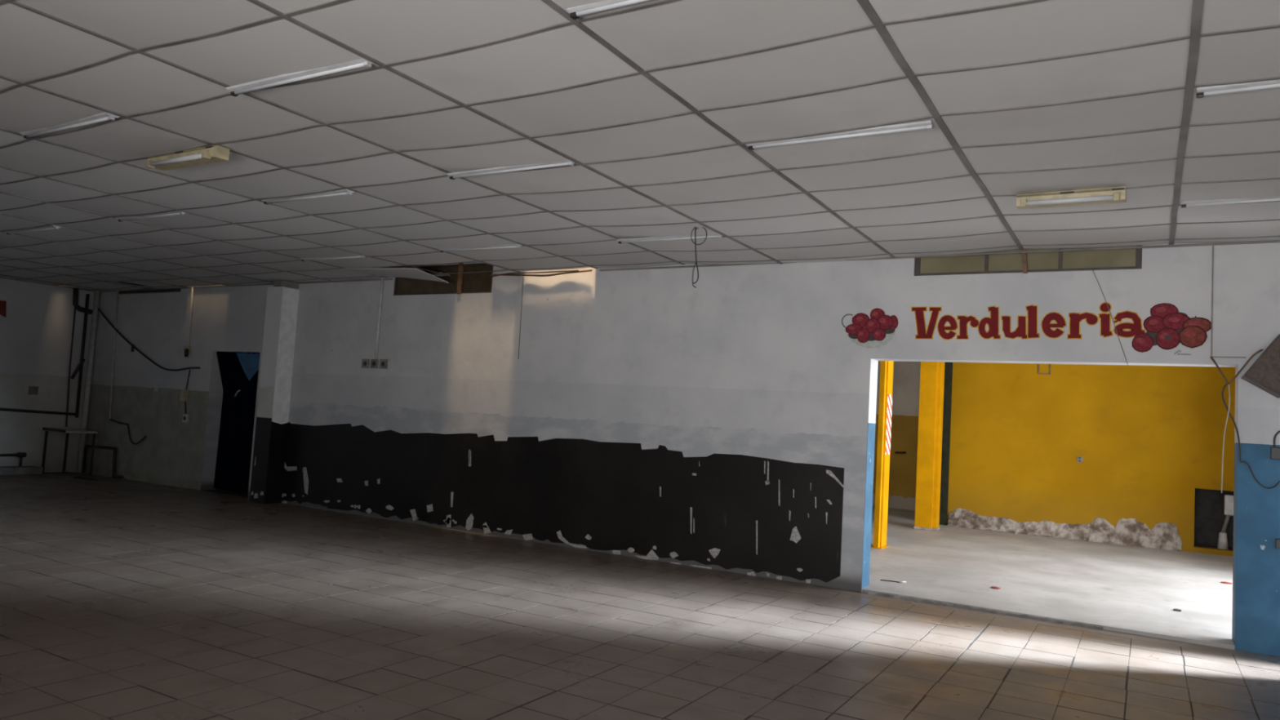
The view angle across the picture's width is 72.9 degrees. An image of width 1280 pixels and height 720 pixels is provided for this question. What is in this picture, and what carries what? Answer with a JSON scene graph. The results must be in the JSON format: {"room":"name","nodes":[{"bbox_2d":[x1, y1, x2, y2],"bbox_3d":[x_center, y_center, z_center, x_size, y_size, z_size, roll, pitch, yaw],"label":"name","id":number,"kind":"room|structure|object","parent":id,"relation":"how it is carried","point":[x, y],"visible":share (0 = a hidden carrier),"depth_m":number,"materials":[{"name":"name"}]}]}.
{"room":"abandoned supermarket","nodes":[
{"label":"abandoned supermarket","id":0,"kind":"room"},
{"bbox_2d":[0,278,94,472],"bbox_3d":[-13.530,-0.739,11.451,0.200,4.700,11.906,1,-4,30],"label":"wall","id":1,"kind":"structure","parent":0,"point":[36,331],"depth_m":15.75,"materials":[{"name":"white paint"}]},
{"bbox_2d":[0,300,6,317],"bbox_3d":[-11.322,-0.919,14.976,0.024,0.290,0.660,1,-4,30],"label":"sign","id":2,"kind":"object","parent":1,"relation":"attached to","point":[2,304],"visible":1,"depth_m":15.21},
{"bbox_2d":[0,452,26,466],"bbox_3d":[-11.594,1.677,14.506,0.090,0.245,2.320,1,-4,30],"label":"pipe","id":3,"kind":"object","parent":1,"relation":"attached to","point":[21,455],"visible":1,"depth_m":15.40,"materials":[{"name":"metal"}]},
{"bbox_2d":[28,386,38,395],"bbox_3d":[-10.958,0.551,15.646,0.020,0.150,0.150,1,-4,30],"label":"switch plate","id":4,"kind":"object","parent":1,"relation":"attached to","point":[32,389],"visible":1,"depth_m":15.64,"materials":[{"name":"grey plastic"}]},
{"bbox_2d":[0,407,75,415],"bbox_3d":[-11.358,0.827,14.917,0.052,0.172,3.122,1,-4,30],"label":"pipe","id":5,"kind":"object","parent":1,"relation":"attached to","point":[1,409],"visible":1,"depth_m":15.65,"materials":[{"name":"metal"}]},
{"bbox_2d":[0,277,92,291],"bbox_3d":[-13.378,-1.814,11.456,0.022,0.018,11.884,1,-4,30],"label":"trim","id":6,"kind":"structure","parent":1,"relation":"attached to","point":[0,277],"depth_m":16.01,"materials":[{"name":"grey metal"}]},
{"bbox_2d":[65,288,93,426],"bbox_3d":[-10.545,-0.042,16.220,0.098,2.593,0.362,1,-4,30],"label":"pipes","id":7,"kind":"object","parent":1,"relation":"attached to","point":[75,295],"visible":1,"depth_m":16.23,"materials":[{"name":"metal"}]},
{"bbox_2d":[0,0,1279,291],"bbox_3d":[-5.143,-1.624,6.616,19.130,0.198,11.906,1,-4,30],"label":"ceiling","id":8,"kind":"structure","parent":0,"point":[656,105],"depth_m":5.44,"materials":[{"name":"white"}]},
{"bbox_2d":[4,225,61,235],"bbox_3d":[-7.207,-1.537,10.269,1.150,0.034,0.096,1,-4,30],"label":"strip","id":9,"kind":"object","parent":8,"relation":"attached to","point":[49,227],"visible":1,"depth_m":10.20,"materials":[{"name":"white plastic"}]},
{"bbox_2d":[19,111,119,139],"bbox_3d":[-4.014,-1.632,6.070,1.150,0.034,0.096,1,-4,30],"label":"strip","id":10,"kind":"object","parent":8,"relation":"attached to","point":[102,117],"visible":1,"depth_m":6.00,"materials":[{"name":"white plastic"}]},
{"bbox_2d":[115,210,186,222],"bbox_3d":[-5.105,-1.496,9.031,1.150,0.034,0.096,1,-4,30],"label":"strip","id":11,"kind":"object","parent":8,"relation":"attached to","point":[122,219],"visible":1,"depth_m":9.01,"materials":[{"name":"white plastic"}]},
{"bbox_2d":[145,144,229,170],"bbox_3d":[-3.437,-1.524,6.550,0.820,0.109,0.170,1,-4,30],"label":"light","id":12,"kind":"object","parent":8,"relation":"attached to","point":[213,153],"visible":1,"depth_m":6.47,"materials":[{"name":"plastic"}]},
{"bbox_2d":[226,57,375,96],"bbox_3d":[-1.913,-1.568,4.831,1.150,0.034,0.096,1,-4,30],"label":"strip","id":13,"kind":"object","parent":8,"relation":"attached to","point":[282,79],"visible":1,"depth_m":4.81,"materials":[{"name":"white plastic"}]},
{"bbox_2d":[261,189,354,204],"bbox_3d":[-3.002,-1.461,7.793,1.150,0.034,0.096,1,-4,30],"label":"strip","id":14,"kind":"object","parent":8,"relation":"attached to","point":[341,192],"visible":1,"depth_m":7.74,"materials":[{"name":"white plastic"}]},
{"bbox_2d":[299,254,364,262],"bbox_3d":[-3.922,-1.296,11.047,1.150,0.034,0.096,1,-4,30],"label":"strip","id":15,"kind":"object","parent":8,"relation":"attached to","point":[304,260],"visible":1,"depth_m":11.04,"materials":[{"name":"white plastic"}]},
{"bbox_2d":[439,244,522,252],"bbox_3d":[-1.819,-1.262,9.809,1.150,0.034,0.096,1,-4,30],"label":"strip","id":16,"kind":"object","parent":8,"relation":"attached to","point":[507,246],"visible":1,"depth_m":9.75,"materials":[{"name":"white plastic"}]},
{"bbox_2d":[446,160,575,179],"bbox_3d":[-0.972,-1.410,6.433,1.150,0.034,0.096,1,-4,30],"label":"strip","id":17,"kind":"object","parent":8,"relation":"attached to","point":[453,175],"visible":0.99,"depth_m":6.42,"materials":[{"name":"white plastic"}]},
{"bbox_2d":[490,270,578,277],"bbox_3d":[-1.385,-1.120,11.230,1.421,0.048,0.017,1,-4,30],"label":"cable","id":18,"kind":"object","parent":8,"relation":"attached to","point":[564,270],"visible":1,"depth_m":11.20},
{"bbox_2d":[566,0,652,19],"bbox_3d":[0.190,-1.538,3.594,1.150,0.034,0.096,1,-4,30],"label":"strip","id":19,"kind":"object","parent":8,"relation":"attached to","point":[575,12],"visible":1,"depth_m":3.79,"materials":[{"name":"white plastic"}]},
{"bbox_2d":[617,234,722,244],"bbox_3d":[0.282,-1.198,8.570,1.150,0.034,0.096,1,-4,30],"label":"strip","id":20,"kind":"object","parent":8,"relation":"attached to","point":[673,237],"visible":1,"depth_m":8.58,"materials":[{"name":"white plastic"}]},
{"bbox_2d":[690,226,706,288],"bbox_3d":[0.533,-0.949,7.983,0.159,0.577,0.048,1,-4,30],"label":"wire","id":21,"kind":"object","parent":8,"relation":"hanging from","point":[695,228],"visible":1,"depth_m":7.98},
{"bbox_2d":[746,120,933,150],"bbox_3d":[1.201,-1.368,5.316,1.150,0.034,0.096,1,-4,30],"label":"strip","id":22,"kind":"object","parent":8,"relation":"attached to","point":[928,125],"visible":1,"depth_m":5.24,"materials":[{"name":"white plastic"}]},
{"bbox_2d":[1016,186,1126,209],"bbox_3d":[3.096,-1.162,6.240,0.707,0.109,0.170,1,-4,30],"label":"light","id":23,"kind":"object","parent":8,"relation":"attached to","point":[1115,194],"visible":1,"depth_m":6.20,"materials":[{"name":"plastic"}]},
{"bbox_2d":[1181,196,1279,208],"bbox_3d":[4.487,-1.131,6.095,1.150,0.034,0.096,1,-4,30],"label":"strip","id":24,"kind":"object","parent":8,"relation":"attached to","point":[1199,202],"visible":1,"depth_m":6.23,"materials":[{"name":"white plastic"}]},
{"bbox_2d":[1195,79,1279,98],"bbox_3d":[3.304,-1.331,4.079,1.150,0.034,0.096,1,-4,30],"label":"strip","id":25,"kind":"object","parent":8,"relation":"attached to","point":[1231,88],"visible":1,"depth_m":4.27,"materials":[{"name":"white plastic"}]},
{"bbox_2d":[0,471,1279,719],"bbox_3d":[-5.429,1.838,6.441,19.330,0.151,11.906,1,-4,30],"label":"floor","id":26,"kind":"structure","parent":0,"point":[121,598],"depth_m":6.46,"materials":[{"name":"tile"}]},
{"bbox_2d":[0,466,43,475],"bbox_3d":[-11.359,1.890,14.684,0.350,0.130,2.100,1,-4,30],"label":"kerb","id":27,"kind":"object","parent":26,"relation":"on","point":[4,470],"visible":1,"depth_m":15.21,"materials":[{"name":"grey concrete"}]},
{"bbox_2d":[41,426,97,475],"bbox_3d":[-10.423,1.667,15.788,0.825,0.825,0.542,1,-4,30],"label":"table","id":28,"kind":"object","parent":26,"relation":"on","point":[67,432],"visible":0.99,"depth_m":15.80,"materials":[{"name":"metal"}]},
{"bbox_2d":[73,475,95,480],"bbox_3d":[-9.715,2.069,15.156,0.550,0.025,0.100,1,-4,30],"label":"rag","id":29,"kind":"object","parent":26,"relation":"on","point":[77,477],"visible":1,"depth_m":15.12,"materials":[{"name":"fabric"}]},
{"bbox_2d":[81,444,123,478],"bbox_3d":[-9.845,1.849,15.890,1.326,0.549,0.060,1,-4,30],"label":"stand","id":30,"kind":"object","parent":26,"relation":"on","point":[114,453],"visible":1,"depth_m":15.78,"materials":[{"name":"metal"}]},
{"bbox_2d":[248,280,299,503],"bbox_3d":[-5.681,0.484,13.474,0.374,3.430,0.302,1,-4,30],"label":"pilaster","id":31,"kind":"object","parent":26,"relation":"on","point":[282,298],"visible":1,"depth_m":13.36,"materials":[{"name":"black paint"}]},
{"bbox_2d":[84,242,1279,656],"bbox_3d":[-2.091,-0.019,11.754,19.630,4.776,0.284,1,-4,30],"label":"wall","id":32,"kind":"structure","parent":0,"point":[726,423],"depth_m":10.25,"materials":[{"name":"paint"}]},
{"bbox_2d":[76,290,100,472],"bbox_3d":[-10.423,0.398,16.373,0.095,3.430,0.095,1,-4,30],"label":"drain pipe","id":33,"kind":"object","parent":32,"relation":"attached to","point":[96,296],"visible":1,"depth_m":16.34,"materials":[{"name":"grey metal"}]},
{"bbox_2d":[109,290,129,432],"bbox_3d":[-9.490,0.013,15.910,0.846,2.617,0.032,1,-4,30],"label":"pipe","id":34,"kind":"object","parent":32,"relation":"attached to","point":[117,291],"visible":1,"depth_m":16.05,"materials":[{"name":"grey metal"}]},
{"bbox_2d":[128,432,146,444],"bbox_3d":[-8.997,1.394,15.478,0.580,0.241,0.038,1,-4,30],"label":"hose","id":35,"kind":"object","parent":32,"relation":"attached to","point":[129,435],"visible":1,"depth_m":15.47,"materials":[{"name":"black rubber"}]},
{"bbox_2d":[97,307,199,371],"bbox_3d":[-8.900,-0.393,15.598,3.338,1.144,0.043,1,-4,30],"label":"cable","id":36,"kind":"object","parent":32,"relation":"attached to","point":[99,309],"visible":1,"depth_m":15.60,"materials":[{"name":"black rubber"}]},
{"bbox_2d":[118,281,180,294],"bbox_3d":[-8.925,-1.327,15.793,2.050,0.235,0.060,1,-4,30],"label":"window","id":37,"kind":"structure","parent":32,"relation":"in","point":[166,290],"depth_m":15.83,"materials":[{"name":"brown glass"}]},
{"bbox_2d":[154,383,159,391],"bbox_3d":[-8.552,0.483,15.325,0.110,0.140,0.020,1,-4,30],"label":"switch plate","id":38,"kind":"object","parent":32,"relation":"attached to","point":[156,385],"visible":1,"depth_m":15.31,"materials":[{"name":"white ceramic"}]},
{"bbox_2d":[179,369,190,422],"bbox_3d":[-7.791,0.616,14.847,0.230,0.901,0.050,1,-4,30],"label":"light switch","id":39,"kind":"object","parent":32,"relation":"attached to","point":[184,393],"visible":1,"depth_m":14.83,"materials":[{"name":"plastic"}]},
{"bbox_2d":[182,413,189,422],"bbox_3d":[-7.766,0.997,14.804,0.130,0.140,0.035,1,-4,30],"label":"socket","id":40,"kind":"object","parent":39,"relation":"attached to","point":[185,417],"depth_m":14.78,"materials":[{"name":"white plastic"}]},
{"bbox_2d":[182,287,194,356],"bbox_3d":[-7.795,-0.656,14.949,0.161,1.212,0.095,1,-4,30],"label":"cable","id":41,"kind":"object","parent":32,"relation":"attached to","point":[186,348],"visible":1,"depth_m":14.94,"materials":[{"name":"rubber"}]},
{"bbox_2d":[184,348,188,356],"bbox_3d":[-7.791,-0.126,14.882,0.069,0.147,0.073,1,-4,30],"label":"socket","id":42,"kind":"object","parent":41,"relation":"attached to","point":[186,350],"depth_m":14.86,"materials":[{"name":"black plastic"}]},
{"bbox_2d":[200,488,248,497],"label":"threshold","id":43,"kind":"structure","parent":32,"relation":"in","point":[216,491],"depth_m":14.37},
{"bbox_2d":[213,351,260,493],"bbox_3d":[-6.666,1.020,14.327,1.226,2.300,0.270,1,-4,30],"label":"doorway","id":44,"kind":"object","parent":32,"relation":"in","point":[239,371],"visible":0.82,"depth_m":14.44,"materials":[{"name":"black"}]},
{"bbox_2d":[100,278,392,292],"bbox_3d":[-6.991,-1.241,14.578,7.880,0.018,0.022,1,-4,30],"label":"trim","id":45,"kind":"structure","parent":32,"relation":"attached to","point":[384,278],"depth_m":14.20,"materials":[{"name":"grey metal"}]},
{"bbox_2d":[360,358,390,369],"bbox_3d":[-3.851,0.056,12.591,0.570,0.150,0.048,1,-4,30],"label":"power outlet","id":46,"kind":"object","parent":32,"relation":"attached to","point":[366,363],"visible":1,"depth_m":12.56,"materials":[{"name":"plastic"}]},
{"bbox_2d":[361,359,369,368],"bbox_3d":[-4.016,0.052,12.675,0.150,0.130,0.019,1,-4,30],"label":"socket","id":47,"kind":"object","parent":46,"relation":"attached to","point":[365,362],"depth_m":12.66,"materials":[{"name":"grey plastic"}]},
{"bbox_2d":[370,359,378,368],"bbox_3d":[-3.857,0.055,12.581,0.150,0.130,0.019,1,-4,30],"label":"socket","id":48,"kind":"object","parent":46,"relation":"attached to","point":[374,362],"depth_m":12.57,"materials":[{"name":"grey plastic"}]},
{"bbox_2d":[379,359,387,368],"bbox_3d":[-3.697,0.058,12.487,0.150,0.130,0.019,1,-4,30],"label":"socket","id":49,"kind":"object","parent":46,"relation":"attached to","point":[383,362],"depth_m":12.47,"materials":[{"name":"grey plastic"}]},
{"bbox_2d":[374,278,383,359],"bbox_3d":[-3.803,-0.602,12.631,0.053,1.178,0.043,1,-4,30],"label":"conduit","id":50,"kind":"object","parent":32,"relation":"attached to","point":[382,279],"visible":1,"depth_m":12.62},
{"bbox_2d":[393,262,493,295],"bbox_3d":[-2.761,-1.125,12.136,1.850,0.440,0.092,1,-4,30],"label":"window","id":51,"kind":"structure","parent":32,"relation":"in","point":[473,282],"depth_m":12.05,"materials":[{"name":"brown glass"}]},
{"bbox_2d":[518,273,524,357],"bbox_3d":[-1.557,-0.576,11.331,0.018,1.140,0.008,1,-4,30],"label":"cable","id":52,"kind":"object","parent":32,"relation":"attached to","point":[523,273],"visible":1,"depth_m":11.33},
{"bbox_2d":[491,269,591,276],"bbox_3d":[-1.294,-1.110,11.187,1.622,0.068,0.043,1,-4,30],"label":"cable","id":53,"kind":"object","parent":32,"relation":"attached to","point":[588,270],"visible":1,"depth_m":11.13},
{"bbox_2d":[841,308,897,347],"bbox_3d":[2.379,-0.331,8.995,0.592,0.417,0.010,1,-4,30],"label":"fruit bowl","id":54,"kind":"object","parent":32,"relation":"attached to","point":[863,329],"visible":1,"depth_m":8.98,"materials":[{"name":"paint"}]},
{"bbox_2d":[600,240,1279,271],"bbox_3d":[2.801,-1.049,8.811,7.650,0.018,0.022,1,-4,30],"label":"trim","id":55,"kind":"structure","parent":32,"relation":"attached to","point":[1271,241],"depth_m":8.26,"materials":[{"name":"grey metal"}]},
{"bbox_2d":[862,589,1102,630],"bbox_3d":[3.180,2.361,8.229,2.150,0.036,0.052,1,-4,30],"label":"trim","id":56,"kind":"structure","parent":32,"relation":"attached to","point":[889,595],"depth_m":8.20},
{"bbox_2d":[914,244,1142,275],"bbox_3d":[3.679,-1.022,8.345,2.007,0.395,0.092,1,-4,30],"label":"window","id":57,"kind":"structure","parent":32,"relation":"in","point":[1121,259],"depth_m":8.29,"materials":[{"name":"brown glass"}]},
{"bbox_2d":[911,302,1146,340],"bbox_3d":[3.641,-0.363,8.260,2.078,0.360,0.006,1,-4,30],"label":"painted lettering","id":58,"kind":"object","parent":32,"relation":"attached to","point":[1026,328],"visible":1,"depth_m":8.24,"materials":[{"name":"red paint"}]},
{"bbox_2d":[1092,270,1128,365],"bbox_3d":[4.278,-0.390,7.883,0.306,0.877,0.010,1,-4,31],"label":"cable","id":59,"kind":"object","parent":32,"relation":"attached to","point":[1092,270],"visible":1,"depth_m":7.88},
{"bbox_2d":[1131,302,1211,355],"bbox_3d":[4.682,-0.276,7.637,0.598,0.459,0.012,1,-4,30],"label":"pile","id":60,"kind":"object","parent":32,"relation":"attached to","point":[1166,327],"visible":1,"depth_m":7.64,"materials":[{"name":"paint"}]},
{"bbox_2d":[1210,245,1245,358],"bbox_3d":[5.059,-0.506,7.440,0.250,0.980,0.008,1,-4,30],"label":"channel","id":61,"kind":"object","parent":32,"relation":"attached to","point":[1212,246],"visible":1,"depth_m":7.49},
{"bbox_2d":[1222,382,1240,461],"bbox_3d":[5.007,0.518,7.327,0.150,0.660,0.034,2,-4,14],"label":"cord","id":62,"kind":"object","parent":32,"relation":"attached to","point":[1225,384],"visible":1,"depth_m":7.31,"materials":[{"name":"black rubber"}]},
{"bbox_2d":[1209,349,1262,384],"bbox_3d":[5.038,0.060,7.322,0.030,0.299,0.381,6,-5,-40],"label":"cord","id":63,"kind":"object","parent":32,"relation":"attached to","point":[1260,350],"visible":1,"depth_m":7.32,"materials":[{"name":"grey plastic"}]},
{"bbox_2d":[1221,384,1230,493],"bbox_3d":[4.956,0.660,7.329,0.054,0.930,0.010,0,-5,38],"label":"cord","id":64,"kind":"object","parent":63,"relation":"hanging from","point":[1228,384],"visible":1,"depth_m":7.33,"materials":[{"name":"white plastic"}]},
{"bbox_2d":[1240,461,1279,488],"bbox_3d":[5.172,0.960,7.224,0.277,0.214,0.012,1,-4,30],"label":"cable","id":65,"kind":"object","parent":32,"relation":"attached to","point":[1246,463],"visible":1,"depth_m":7.23,"materials":[{"name":"black rubber"}]},
{"bbox_2d":[1240,333,1279,398],"bbox_3d":[5.205,0.056,7.061,0.491,0.506,0.418,1,-4,30],"label":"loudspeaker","id":66,"kind":"object","parent":32,"relation":"attached to","point":[1264,373],"visible":1,"depth_m":6.93,"materials":[{"name":"brown wood"}]},
{"bbox_2d":[1270,430,1279,459],"bbox_3d":[5.279,0.700,7.168,0.097,0.248,0.049,1,-4,30],"label":"socket","id":67,"kind":"object","parent":32,"relation":"attached to","point":[1274,451],"visible":1,"depth_m":7.16,"materials":[{"name":"plastic"}]},
{"bbox_2d":[1275,538,1279,549],"bbox_3d":[5.256,1.511,7.112,0.060,0.080,0.030,1,-4,30],"label":"switch","id":68,"kind":"object","parent":32,"relation":"attached to","point":[1277,540],"visible":1,"depth_m":7.11,"materials":[{"name":"plastic"}]},
{"bbox_2d":[533,506,1243,651],"bbox_3d":[4.755,2.840,13.047,9.050,0.185,9.898,1,-4,30],"label":"floor","id":69,"kind":"structure","parent":0,"point":[1136,590],"depth_m":10.14,"materials":[{"name":"grey concrete"}]},
{"bbox_2d":[871,360,893,549],"bbox_3d":[3.435,0.898,12.151,0.140,3.415,0.420,1,-4,30],"label":"post","id":70,"kind":"object","parent":69,"relation":"on","point":[885,409],"visible":0.68,"depth_m":12.02,"materials":[{"name":"paint"}]},
{"bbox_2d":[880,579,906,582],"bbox_3d":[2.721,2.375,9.305,0.268,0.021,0.057,2,-4,12],"label":"stick","id":71,"kind":"object","parent":69,"relation":"on","point":[880,580],"visible":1,"depth_m":9.29,"materials":[{"name":"metal"}]},
{"bbox_2d":[913,361,944,530],"bbox_3d":[4.942,1.153,14.738,0.360,3.415,0.330,1,-4,30],"label":"column","id":72,"kind":"structure","parent":69,"relation":"on","point":[931,373],"depth_m":14.60,"materials":[{"name":"paint"}]},
{"bbox_2d":[938,361,952,525],"bbox_3d":[5.497,1.245,15.655,0.248,3.415,0.220,1,-4,30],"label":"post","id":73,"kind":"object","parent":69,"relation":"on","point":[948,366],"visible":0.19,"depth_m":15.51,"materials":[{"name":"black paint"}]},
{"bbox_2d":[991,586,1000,589],"bbox_3d":[3.811,2.439,9.276,0.097,0.015,0.078,1,-4,30],"label":"scrap","id":74,"kind":"object","parent":69,"relation":"on","point":[992,587],"visible":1,"depth_m":9.26,"materials":[{"name":"red plastic"}]},
{"bbox_2d":[1220,581,1232,584],"bbox_3d":[7.145,2.715,10.549,0.093,0.015,0.108,7,-5,-44],"label":"scrap","id":75,"kind":"object","parent":69,"relation":"on","point":[1222,582],"visible":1,"depth_m":10.54,"materials":[{"name":"paper"}]},
{"bbox_2d":[872,360,920,510],"bbox_3d":[5.208,0.797,18.626,4.100,4.670,0.200,1,-4,30],"label":"wall","id":76,"kind":"structure","parent":0,"point":[906,375],"depth_m":18.24,"materials":[{"name":"paint"}]},
{"bbox_2d":[894,451,906,453],"bbox_3d":[5.470,1.946,18.202,0.223,0.054,0.039,1,-4,33],"label":"wall bracket","id":77,"kind":"object","parent":76,"relation":"attached to","point":[895,452],"visible":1,"depth_m":18.20,"materials":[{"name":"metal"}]},
{"bbox_2d":[946,362,1235,556],"bbox_3d":[7.680,0.662,14.355,4.810,4.670,0.370,1,-4,30],"label":"wall","id":78,"kind":"structure","parent":0,"point":[1146,437],"depth_m":14.36,"materials":[{"name":"paint"}]},
{"bbox_2d":[1038,363,1051,374],"bbox_3d":[6.924,0.142,14.822,0.195,0.210,0.020,1,-4,30],"label":"wall frame","id":79,"kind":"object","parent":78,"relation":"attached to","point":[1038,363],"visible":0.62,"depth_m":14.81,"materials":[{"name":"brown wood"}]},
{"bbox_2d":[1076,456,1082,462],"bbox_3d":[7.330,1.656,14.433,0.080,0.100,0.020,1,-4,30],"label":"socket","id":80,"kind":"object","parent":78,"relation":"attached to","point":[1079,458],"visible":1,"depth_m":14.42,"materials":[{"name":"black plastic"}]},
{"bbox_2d":[1194,488,1234,550],"bbox_3d":[9.166,2.511,13.777,0.720,1.018,0.450,1,-4,30],"label":"panel","id":81,"kind":"object","parent":78,"relation":"attached to","point":[1209,515],"depth_m":13.96,"materials":[{"name":"black metal"}]},
{"bbox_2d":[1217,494,1233,549],"bbox_3d":[9.178,2.533,13.564,0.222,0.848,0.145,1,-4,30],"label":"pipe fitting","id":82,"kind":"object","parent":81,"relation":"on","point":[1228,499],"visible":0.85,"depth_m":13.52,"materials":[{"name":"white plastic"}]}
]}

